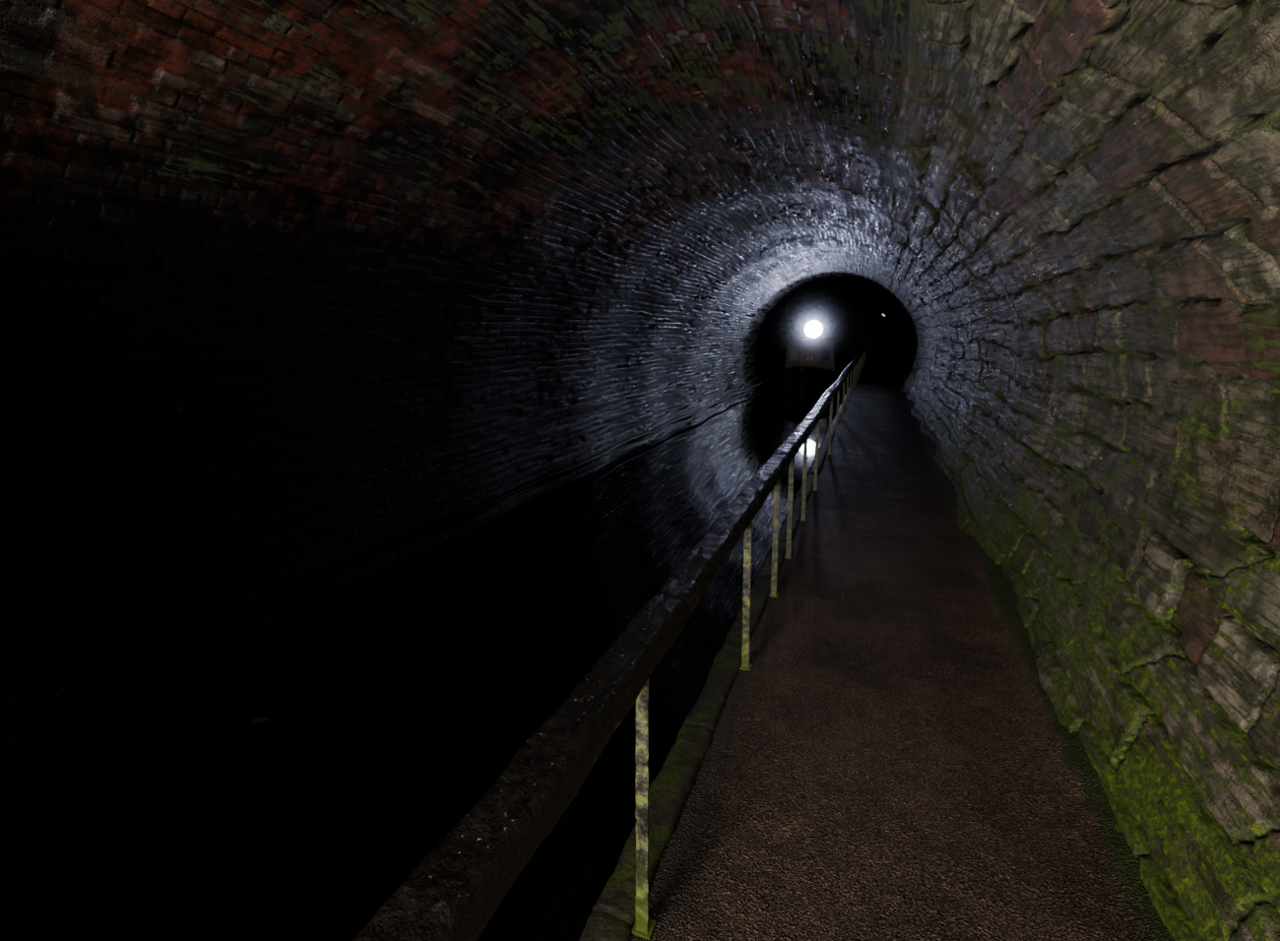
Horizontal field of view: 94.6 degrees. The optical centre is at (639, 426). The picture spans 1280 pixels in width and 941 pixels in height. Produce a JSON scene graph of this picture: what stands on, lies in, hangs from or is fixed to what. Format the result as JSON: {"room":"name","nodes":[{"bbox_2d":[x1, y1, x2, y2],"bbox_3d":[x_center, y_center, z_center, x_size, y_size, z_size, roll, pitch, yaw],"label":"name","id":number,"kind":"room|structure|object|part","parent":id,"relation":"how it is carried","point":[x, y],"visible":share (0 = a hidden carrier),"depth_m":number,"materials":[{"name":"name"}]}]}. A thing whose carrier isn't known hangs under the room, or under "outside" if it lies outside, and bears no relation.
{"room":"underground passage","nodes":[
{"label":"underground passage","id":0,"kind":"room"},
{"bbox_2d":[0,205,835,757],"bbox_3d":[7.147,-3.570,28.099,0.635,2.956,63.112,4,10,21],"label":"wall","id":1,"kind":"structure","parent":0,"point":[194,428],"depth_m":4.00,"materials":[{"name":"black brick"}]},
{"bbox_2d":[0,375,777,722],"bbox_3d":[7.078,-2.673,28.269,0.344,0.082,63.112,4,10,21],"label":"ledge","id":2,"kind":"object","parent":1,"relation":"attached to","point":[66,686],"depth_m":3.99,"materials":[{"name":"stone"}]},
{"bbox_2d":[0,353,860,940],"bbox_3d":[8.167,-2.362,27.386,3.640,0.001,63.000,4,10,21],"label":"canal water","id":3,"kind":"object","parent":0,"point":[396,700],"visible":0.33,"depth_m":2.95,"materials":[{"name":"black liquid"}]},
{"bbox_2d":[245,716,271,723],"bbox_3d":[-1.957,1.504,3.030,0.142,0.006,0.054,0,9,-1],"label":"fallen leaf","id":4,"kind":"object","parent":3,"relation":"on","point":[255,720],"visible":1,"depth_m":3.03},
{"bbox_2d":[776,319,851,395],"bbox_3d":[7.568,-3.003,24.759,2.101,2.792,13.528,4,10,21],"label":"narrowboat","id":5,"kind":"object","parent":3,"relation":"on","point":[812,365],"visible":0.9,"depth_m":20.42,"materials":[{"name":"black paint"}]},
{"bbox_3d":[5.773,-2.380,20.753,0.320,0.880,0.042,4,10,21],"label":"door","id":6,"kind":"part","parent":5,"relation":"part of","materials":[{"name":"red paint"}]},
{"bbox_3d":[6.108,-2.360,20.623,0.320,0.880,0.042,4,10,21],"label":"door","id":7,"kind":"part","parent":5,"relation":"part of","materials":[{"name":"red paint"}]},
{"bbox_2d":[0,0,909,326],"bbox_3d":[8.959,-5.558,27.057,3.791,1.432,63.112,4,10,21],"label":"ceiling","id":8,"kind":"structure","parent":0,"point":[731,156],"depth_m":3.91,"materials":[{"name":"red brick"}]},
{"bbox_2d":[629,355,1174,940],"bbox_3d":[8.846,-1.768,21.755,1.580,0.079,52.180,4,10,21],"label":"floor","id":9,"kind":"structure","parent":0,"point":[892,760],"depth_m":2.37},
{"bbox_2d":[352,344,867,940],"bbox_3d":[7.275,-1.893,19.871,0.145,0.935,45.588,4,10,21],"label":"handrail","id":10,"kind":"object","parent":9,"relation":"on","point":[455,891],"visible":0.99,"depth_m":1.25,"materials":[{"name":"paint"}]},
{"bbox_3d":[0.012,1.050,1.640,0.055,0.850,0.055,4,10,21],"label":"post","id":11,"kind":"part","parent":10,"relation":"part of","materials":[{"name":"metal"}]},
{"bbox_3d":[0.540,0.838,2.975,0.055,0.850,0.055,3,10,21],"label":"post","id":12,"kind":"part","parent":10,"relation":"part of","materials":[{"name":"metal"}]},
{"bbox_3d":[0.878,0.704,3.815,0.055,0.850,0.055,3,9,21],"label":"post","id":13,"kind":"part","parent":10,"relation":"part of","materials":[{"name":"metal"}]},
{"bbox_3d":[1.133,0.603,4.452,0.055,0.850,0.055,3,10,21],"label":"post","id":14,"kind":"part","parent":10,"relation":"part of","materials":[{"name":"metal"}]},
{"bbox_3d":[1.495,0.458,5.364,0.055,0.850,0.055,3,10,21],"label":"post","id":15,"kind":"part","parent":10,"relation":"part of","materials":[{"name":"metal"}]},
{"bbox_3d":[1.918,0.291,6.415,0.055,0.850,0.055,3,9,21],"label":"post","id":16,"kind":"part","parent":10,"relation":"part of","materials":[{"name":"metal"}]},
{"bbox_3d":[2.673,-0.008,8.291,0.055,0.850,0.055,4,10,21],"label":"post","id":17,"kind":"part","parent":10,"relation":"part of","materials":[{"name":"metal"}]},
{"bbox_3d":[3.331,-0.271,9.945,0.055,0.850,0.055,3,10,21],"label":"post","id":18,"kind":"part","parent":10,"relation":"part of","materials":[{"name":"metal"}]},
{"bbox_3d":[3.995,-0.534,11.599,0.055,0.850,0.055,4,10,21],"label":"post","id":19,"kind":"part","parent":10,"relation":"part of","materials":[{"name":"metal"}]},
{"bbox_3d":[4.653,-0.797,13.254,0.055,0.850,0.055,3,9,21],"label":"post","id":20,"kind":"part","parent":10,"relation":"part of","materials":[{"name":"metal"}]},
{"bbox_3d":[5.314,-1.060,14.904,0.055,0.850,0.055,3,10,21],"label":"post","id":21,"kind":"part","parent":10,"relation":"part of","materials":[{"name":"metal"}]},
{"bbox_3d":[5.981,-1.322,16.553,0.055,0.850,0.055,4,11,21],"label":"post","id":22,"kind":"part","parent":10,"relation":"part of","materials":[{"name":"metal"}]},
{"bbox_3d":[6.642,-1.587,18.217,0.055,0.850,0.055,3,9,21],"label":"post","id":23,"kind":"part","parent":10,"relation":"part of","materials":[{"name":"metal"}]},
{"bbox_2d":[578,354,867,940],"bbox_3d":[8.052,-1.502,22.115,0.179,0.656,52.180,4,10,21],"label":"curb","id":24,"kind":"structure","parent":9,"relation":"attached to","point":[612,918],"depth_m":2.35,"materials":[{"name":"stone"}]},
{"bbox_2d":[878,0,1279,940],"bbox_3d":[11.260,-4.031,26.380,1.293,3.389,63.112,4,10,21],"label":"wall","id":25,"kind":"structure","parent":0,"point":[1079,300],"depth_m":2.42,"materials":[{"name":"brick"}]}
]}

